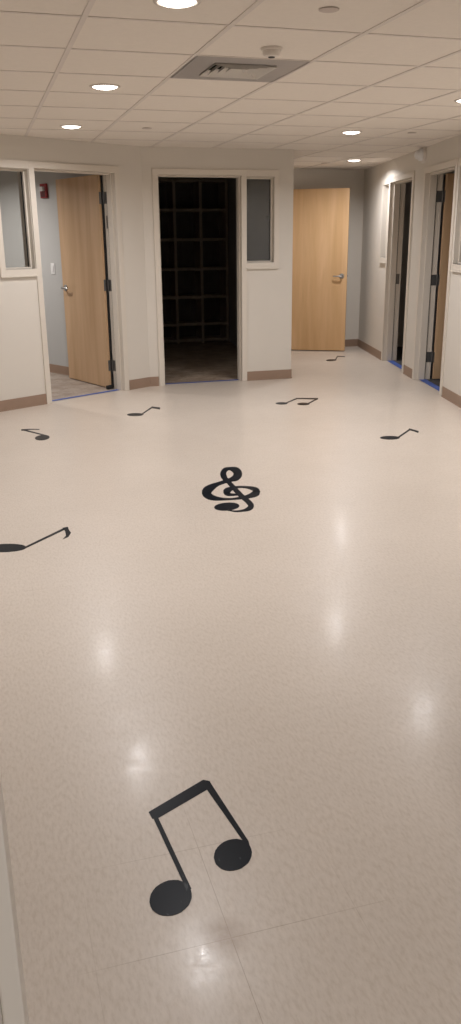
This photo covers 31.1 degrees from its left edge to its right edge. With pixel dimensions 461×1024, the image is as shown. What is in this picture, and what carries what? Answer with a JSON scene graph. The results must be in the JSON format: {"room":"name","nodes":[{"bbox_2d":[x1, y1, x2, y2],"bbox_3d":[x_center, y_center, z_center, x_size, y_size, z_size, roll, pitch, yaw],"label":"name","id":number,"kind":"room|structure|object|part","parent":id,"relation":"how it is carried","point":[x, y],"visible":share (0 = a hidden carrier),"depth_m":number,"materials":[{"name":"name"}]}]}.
{"room":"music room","nodes":[
{"label":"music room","id":0,"kind":"room"},
{"bbox_2d":[0,171,112,366],"bbox_3d":[-2.181,-2.810,9.570,3.140,2.360,0.071,16,25,41],"label":"wall","id":1,"kind":"structure","parent":0,"point":[47,211],"depth_m":9.51,"materials":[{"name":"grey paint"}]},
{"bbox_2d":[39,183,47,197],"bbox_3d":[-2.066,-3.532,9.109,0.120,0.150,0.062,16,25,41],"label":"fire alarm strobe","id":2,"kind":"object","parent":1,"relation":"attached to","point":[43,188],"visible":1,"depth_m":9.09,"materials":[{"name":"red plastic"}]},
{"bbox_2d":[51,263,54,273],"bbox_3d":[-2.008,-2.749,9.354,0.074,0.118,0.011,16,25,41],"label":"light switch","id":3,"kind":"object","parent":1,"relation":"attached to","point":[52,264],"visible":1,"depth_m":9.35,"materials":[{"name":"white plastic"}]},
{"bbox_2d":[49,364,113,382],"bbox_3d":[-2.203,-1.728,9.900,3.130,0.100,0.015,16,25,41],"label":"baseboard","id":4,"kind":"structure","parent":1,"relation":"attached to","point":[59,369],"depth_m":9.71,"materials":[{"name":"beige plastic"}]},
{"bbox_2d":[0,134,149,400],"bbox_3d":[-2.639,-1.909,6.864,0.160,2.360,5.010,16,25,41],"label":"wall","id":5,"kind":"structure","parent":0,"point":[21,353],"depth_m":7.75,"materials":[{"name":"beige paint"}]},
{"bbox_2d":[0,159,36,277],"bbox_3d":[-1.970,-2.599,7.366,0.196,0.978,0.373,16,25,41],"label":"window","id":6,"kind":"structure","parent":5,"relation":"in","point":[20,166],"depth_m":7.42,"materials":[{"name":"beige wood"}]},
{"bbox_3d":[-1.964,-2.168,7.510,0.196,0.068,0.369,16,25,41],"label":"sill","id":7,"kind":"part","parent":6,"relation":"part of","materials":[{"name":"white wood"}]},
{"bbox_2d":[17,161,129,403],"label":"door","id":8,"kind":"structure","parent":5,"relation":"in","point":[82,201],"depth_m":8.49,"materials":[{"name":"beige wood"}]},
{"bbox_3d":[-1.227,-3.084,8.126,0.060,0.110,0.003,16,25,41],"label":"hinge plate","id":9,"kind":"part","parent":8,"relation":"part of","materials":[{"name":"silver metal"}]},
{"bbox_3d":[-1.219,-2.296,8.387,0.060,0.110,0.003,16,25,41],"label":"hinge plate","id":10,"kind":"part","parent":8,"relation":"part of","materials":[{"name":"silver metal"}]},
{"bbox_3d":[-1.211,-1.527,8.641,0.060,0.110,0.003,16,25,41],"label":"hinge plate","id":11,"kind":"part","parent":8,"relation":"part of","materials":[{"name":"silver metal"}]},
{"bbox_2d":[0,377,150,411],"bbox_3d":[-2.564,-0.819,7.164,0.012,0.100,4.915,16,25,41],"label":"baseboard","id":12,"kind":"structure","parent":5,"relation":"attached to","point":[36,400],"depth_m":7.84,"materials":[{"name":"beige plastic"}]},
{"bbox_2d":[158,177,223,335],"bbox_3d":[-1.002,-3.742,12.349,2.100,2.360,0.080,-6,19,-15],"label":"wall","id":13,"kind":"structure","parent":0,"point":[158,177],"depth_m":12.06,"materials":[{"name":"grey paint"}]},
{"bbox_2d":[140,146,293,385],"bbox_3d":[-0.125,-2.567,8.774,1.602,2.360,0.160,-6,19,-15],"label":"wall","id":14,"kind":"structure","parent":0,"point":[269,291],"depth_m":8.72,"materials":[{"name":"beige paint"}]},
{"bbox_2d":[152,168,246,385],"bbox_3d":[-0.324,-2.451,8.750,0.983,2.160,0.188,-6,19,-15],"label":"door frame","id":15,"kind":"structure","parent":14,"relation":"in","point":[240,175],"depth_m":8.64,"materials":[{"name":"beige wood"}]},
{"bbox_2d":[150,369,290,385],"bbox_3d":[-0.089,-1.468,9.051,1.600,0.100,0.012,-6,19,-15],"label":"baseboard","id":16,"kind":"structure","parent":14,"relation":"attached to","point":[270,374],"depth_m":9.18,"materials":[{"name":"beige plastic"}]},
{"bbox_2d":[246,170,279,268],"bbox_3d":[0.315,-3.076,8.738,0.357,0.978,0.196,-6,19,-15],"label":"window","id":17,"kind":"structure","parent":14,"relation":"in","point":[272,176],"depth_m":8.71,"materials":[{"name":"white wood"}]},
{"bbox_3d":[0.317,-2.644,8.881,0.353,0.068,0.196,-6,19,-15],"label":"sill","id":18,"kind":"part","parent":17,"relation":"part of","materials":[{"name":"beige wood"}]},
{"bbox_2d":[0,340,460,1023],"bbox_3d":[1.132,-0.710,6.972,14.000,0.063,16.500,-6,19,-15],"label":"floor","id":19,"kind":"structure","parent":0,"point":[296,654],"depth_m":2.88,"materials":[{"name":"beige tile"}]},
{"bbox_2d":[0,527,70,551],"bbox_3d":[-1.034,0.152,4.344,0.495,0.001,0.167,-15,23,-37],"label":"note","id":20,"kind":"object","parent":19,"relation":"on","point":[3,547],"visible":1,"depth_m":4.28,"materials":[{"name":"black plastic"}]},
{"bbox_2d":[21,429,49,439],"bbox_3d":[-1.572,-0.636,6.738,0.148,0.001,0.483,-11,21,-29],"label":"note","id":21,"kind":"object","parent":19,"relation":"on","point":[41,436],"visible":1,"depth_m":6.68,"materials":[{"name":"black plastic"}]},
{"bbox_2d":[52,389,117,400],"bbox_3d":[-1.476,-1.179,8.368,0.050,0.001,0.871,16,25,41],"label":"tape","id":22,"kind":"object","parent":19,"relation":"on","point":[116,389],"visible":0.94,"depth_m":8.36,"materials":[{"name":"blue plastic"}]},
{"bbox_2d":[127,406,159,415],"bbox_3d":[-0.781,-0.920,7.573,0.149,0.001,0.450,9,21,27],"label":"note","id":23,"kind":"object","parent":19,"relation":"on","point":[130,414],"visible":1,"depth_m":7.48,"materials":[{"name":"black plastic"}]},
{"bbox_2d":[158,178,228,343],"bbox_3d":[-0.843,-3.653,12.170,1.582,2.296,0.371,-6,19,-15],"label":"cubby shelving","id":24,"kind":"object","parent":19,"relation":"on","point":[205,242],"visible":0.59,"depth_m":12.30,"materials":[{"name":"brown wood"}]},
{"bbox_2d":[149,780,251,915],"bbox_3d":[-0.105,0.861,2.174,0.289,0.001,0.472,-6,19,-15],"label":"note","id":25,"kind":"object","parent":19,"relation":"on","point":[170,897],"visible":1,"depth_m":2.12,"materials":[{"name":"black plastic"}]},
{"bbox_2d":[165,379,237,383],"bbox_3d":[-0.313,-1.430,9.089,0.837,0.001,0.045,-6,19,-15],"label":"tape","id":26,"kind":"object","parent":19,"relation":"on","point":[235,379],"visible":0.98,"depth_m":9.10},
{"bbox_2d":[202,467,259,511],"bbox_3d":[-0.010,-0.151,5.229,0.397,0.001,0.966,-6,19,-15],"label":"treble clef","id":27,"kind":"object","parent":19,"relation":"on","point":[207,490],"visible":1,"depth_m":5.13,"materials":[{"name":"black plastic"}]},
{"bbox_2d":[276,398,317,404],"bbox_3d":[0.645,-1.070,7.981,0.318,0.001,0.445,7,20,23],"label":"note","id":28,"kind":"object","parent":19,"relation":"on","point":[279,403],"visible":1,"depth_m":7.92,"materials":[{"name":"black plastic"}]},
{"bbox_2d":[389,361,401,368],"bbox_3d":[2.050,-1.771,10.049,0.080,0.001,0.939,-2,18,-3],"label":"tape","id":29,"kind":"object","parent":19,"relation":"on","point":[392,362],"visible":0.64,"depth_m":10.17,"materials":[{"name":"blue plastic"}]},
{"bbox_2d":[380,428,418,439],"bbox_3d":[1.361,-0.619,6.598,0.143,0.001,0.462,16,25,41],"label":"note","id":30,"kind":"object","parent":19,"relation":"on","point":[409,429],"visible":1,"depth_m":6.53,"materials":[{"name":"black plastic"}]},
{"bbox_2d":[419,379,439,390],"bbox_3d":[2.138,-1.312,8.659,0.081,0.001,0.924,-2,18,-3],"label":"tape","id":31,"kind":"object","parent":19,"relation":"on","point":[429,383],"visible":0.68,"depth_m":8.78,"materials":[{"name":"blue plastic"}]},
{"bbox_2d":[0,0,460,169],"bbox_3d":[1.109,-3.004,6.213,14.000,0.064,16.500,-6,19,-15],"label":"ceiling","id":32,"kind":"structure","parent":0,"point":[385,70],"depth_m":4.64,"materials":[{"name":"tile"}]},
{"bbox_2d":[60,125,82,128],"bbox_3d":[-1.274,-3.078,6.626,0.184,0.017,0.184,-6,19,-15],"label":"recessed light","id":33,"kind":"object","parent":32,"relation":"in","point":[61,126],"visible":1,"depth_m":6.59,"materials":[{"name":"white"}]},
{"bbox_2d":[89,84,120,89],"bbox_3d":[-0.745,-2.516,4.912,0.184,0.017,0.184,-6,19,-15],"label":"recessed light","id":34,"kind":"object","parent":32,"relation":"in","point":[93,86],"visible":1,"depth_m":4.88,"materials":[{"name":"white"}]},
{"bbox_2d":[153,0,200,8],"bbox_3d":[-0.203,-1.942,3.161,0.184,0.017,0.184,-6,19,-15],"label":"recessed light","id":35,"kind":"object","parent":32,"relation":"in","point":[173,4],"visible":1,"depth_m":3.15,"materials":[{"name":"white"}]},
{"bbox_2d":[171,56,309,81],"bbox_3d":[0.035,-2.402,4.450,0.612,0.070,0.612,-6,19,-15],"label":"ceiling vent","id":36,"kind":"object","parent":32,"relation":"in","point":[200,67],"visible":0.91,"depth_m":4.44,"materials":[{"name":"grey metal"}]},
{"bbox_2d":[261,45,281,57],"bbox_3d":[0.197,-2.197,3.963,0.104,0.043,0.104,-6,19,-15],"label":"smoke detector","id":37,"kind":"object","parent":32,"relation":"attached to","point":[272,51],"visible":1,"depth_m":3.93,"materials":[{"name":"white plastic"}]},
{"bbox_2d":[319,7,338,12],"bbox_3d":[0.391,-1.997,3.293,0.082,0.006,0.082,-6,19,-15],"label":"sprinkler cover","id":38,"kind":"object","parent":32,"relation":"attached to","point":[324,9],"visible":1,"depth_m":3.28,"materials":[{"name":"white plastic"}]},
{"bbox_2d":[341,131,361,133],"bbox_3d":[1.047,-3.280,7.167,0.184,0.017,0.184,-6,19,-15],"label":"recessed light","id":39,"kind":"object","parent":32,"relation":"in","point":[342,132],"visible":1,"depth_m":7.12,"materials":[{"name":"white"}]},
{"bbox_2d":[346,159,361,161],"bbox_3d":[1.464,-4.155,9.795,0.184,0.017,0.184,-6,19,-15],"label":"recessed light","id":40,"kind":"object","parent":32,"relation":"in","point":[351,160],"visible":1,"depth_m":9.75,"materials":[{"name":"white"}]},
{"bbox_2d":[224,178,268,345],"bbox_3d":[0.269,-3.246,10.813,0.079,2.360,3.772,-4,19,-9],"label":"wall","id":41,"kind":"structure","parent":0,"point":[257,190],"depth_m":10.54,"materials":[{"name":"grey paint"}]},
{"bbox_2d":[293,169,364,339],"bbox_3d":[1.180,-3.478,11.487,1.620,2.360,0.160,-6,19,-15],"label":"wall","id":42,"kind":"structure","parent":0,"point":[353,179],"depth_m":11.39,"materials":[{"name":"beige paint"}]},
{"bbox_2d":[291,185,349,350],"bbox_3d":[1.134,-3.296,11.257,1.015,2.160,0.689,-6,19,-15],"label":"door","id":43,"kind":"structure","parent":42,"relation":"in","point":[320,212],"depth_m":11.12,"materials":[{"name":"beige wood"}]},
{"bbox_3d":[1.063,-3.371,11.486,1.015,2.160,0.188,-6,19,-15],"label":"frame","id":44,"kind":"part","parent":43,"relation":"part of","materials":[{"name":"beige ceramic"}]},
{"bbox_2d":[345,339,357,346],"bbox_3d":[1.714,-2.430,11.901,0.260,0.100,0.012,-6,19,-15],"label":"baseboard","id":45,"kind":"structure","parent":42,"relation":"attached to","point":[349,342],"depth_m":11.91,"materials":[{"name":"beige plastic"}]},
{"bbox_2d":[397,181,411,346],"bbox_3d":[3.418,-3.518,11.540,2.835,2.360,0.082,-2,18,-3],"label":"wall","id":46,"kind":"structure","parent":0,"point":[408,189],"depth_m":11.46,"materials":[{"name":"grey paint"}]},
{"bbox_2d":[358,134,460,395],"bbox_3d":[2.232,-1.838,6.502,0.163,2.360,11.060,-2,18,-3],"label":"wall","id":47,"kind":"structure","parent":0,"point":[372,272],"depth_m":9.23,"materials":[{"name":"beige paint"}]},
{"bbox_2d":[378,178,388,263],"bbox_3d":[1.980,-3.579,10.205,0.196,0.978,0.350,-2,18,-3],"label":"window","id":48,"kind":"structure","parent":47,"relation":"in","point":[385,183],"depth_m":10.31,"materials":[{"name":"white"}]},
{"bbox_3d":[1.984,-3.146,10.346,0.196,0.068,0.346,-2,18,-3],"label":"sill","id":49,"kind":"part","parent":48,"relation":"part of","materials":[{"name":"beige ceramic"}]},
{"bbox_2d":[381,171,414,372],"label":"door","id":50,"kind":"structure","parent":47,"relation":"in","point":[397,184],"depth_m":10.08,"materials":[{"name":"white wood"}]},
{"bbox_3d":[2.060,-2.871,10.199,0.040,0.120,0.002,-2,18,-3],"label":"strike plate","id":51,"kind":"part","parent":50,"relation":"part of","materials":[{"name":"metal"}]},
{"bbox_2d":[357,339,460,407],"bbox_3d":[2.156,-0.769,6.871,0.018,0.100,10.700,-2,18,-3],"label":"baseboard","id":52,"kind":"structure","parent":47,"relation":"attached to","point":[454,398],"depth_m":9.27,"materials":[{"name":"beige plastic"}]},
{"bbox_2d":[414,147,426,163],"bbox_3d":[1.942,-3.666,8.501,0.102,0.164,0.164,-2,18,-3],"label":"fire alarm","id":53,"kind":"object","parent":47,"relation":"attached to","point":[421,154],"visible":0.98,"depth_m":8.46,"materials":[{"name":"white plastic"}]},
{"bbox_2d":[412,159,458,395],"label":"door","id":54,"kind":"structure","parent":47,"relation":"in","point":[433,194],"depth_m":8.69,"materials":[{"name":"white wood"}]},
{"bbox_3d":[2.166,-1.692,9.038,0.064,0.110,0.003,-2,18,-3],"label":"hinge plate","id":55,"kind":"part","parent":54,"relation":"part of","materials":[{"name":"metal"}]},
{"bbox_3d":[2.158,-2.461,8.784,0.064,0.110,0.003,-2,18,-3],"label":"hinge plate","id":56,"kind":"part","parent":54,"relation":"part of","materials":[{"name":"metal"}]},
{"bbox_3d":[2.150,-3.249,8.523,0.064,0.110,0.003,-2,18,-3],"label":"hinge plate","id":57,"kind":"part","parent":54,"relation":"part of","materials":[{"name":"metal"}]},
{"bbox_2d":[450,158,460,272],"bbox_3d":[2.155,-2.661,7.428,0.196,0.978,0.360,-2,18,-3],"label":"window","id":58,"kind":"structure","parent":47,"relation":"in","point":[456,266],"depth_m":7.62,"materials":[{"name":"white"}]},
{"bbox_3d":[2.160,-2.230,7.573,0.196,0.068,0.356,-2,18,-3],"label":"sill","id":59,"kind":"part","parent":58,"relation":"part of","materials":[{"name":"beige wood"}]},
{"bbox_3d":[2.159,-2.666,7.426,0.188,0.968,0.360,-2,18,-3],"label":"frame","id":60,"kind":"part","parent":58,"relation":"part of","materials":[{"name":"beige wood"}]},
{"bbox_2d":[430,171,454,375],"bbox_3d":[3.574,-2.707,9.085,2.835,2.360,0.080,-2,18,-3],"label":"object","id":61,"kind":"structure","parent":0,"point":[452,171],"depth_m":8.95,"materials":[{"name":"grey paint"}]},
{"bbox_3d":[0.096,0.124,0.641,5.900,2.360,0.160,-6,19,-15],"label":"wall","id":62,"kind":"structure","parent":0,"visible":0},
{"bbox_2d":[0,772,28,1023],"bbox_3d":[0.255,0.203,0.716,1.012,2.160,0.188,-6,19,-15],"label":"door","id":63,"kind":"structure","parent":62,"relation":"in","point":[13,1002],"depth_m":0.60,"materials":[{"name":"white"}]}
]}

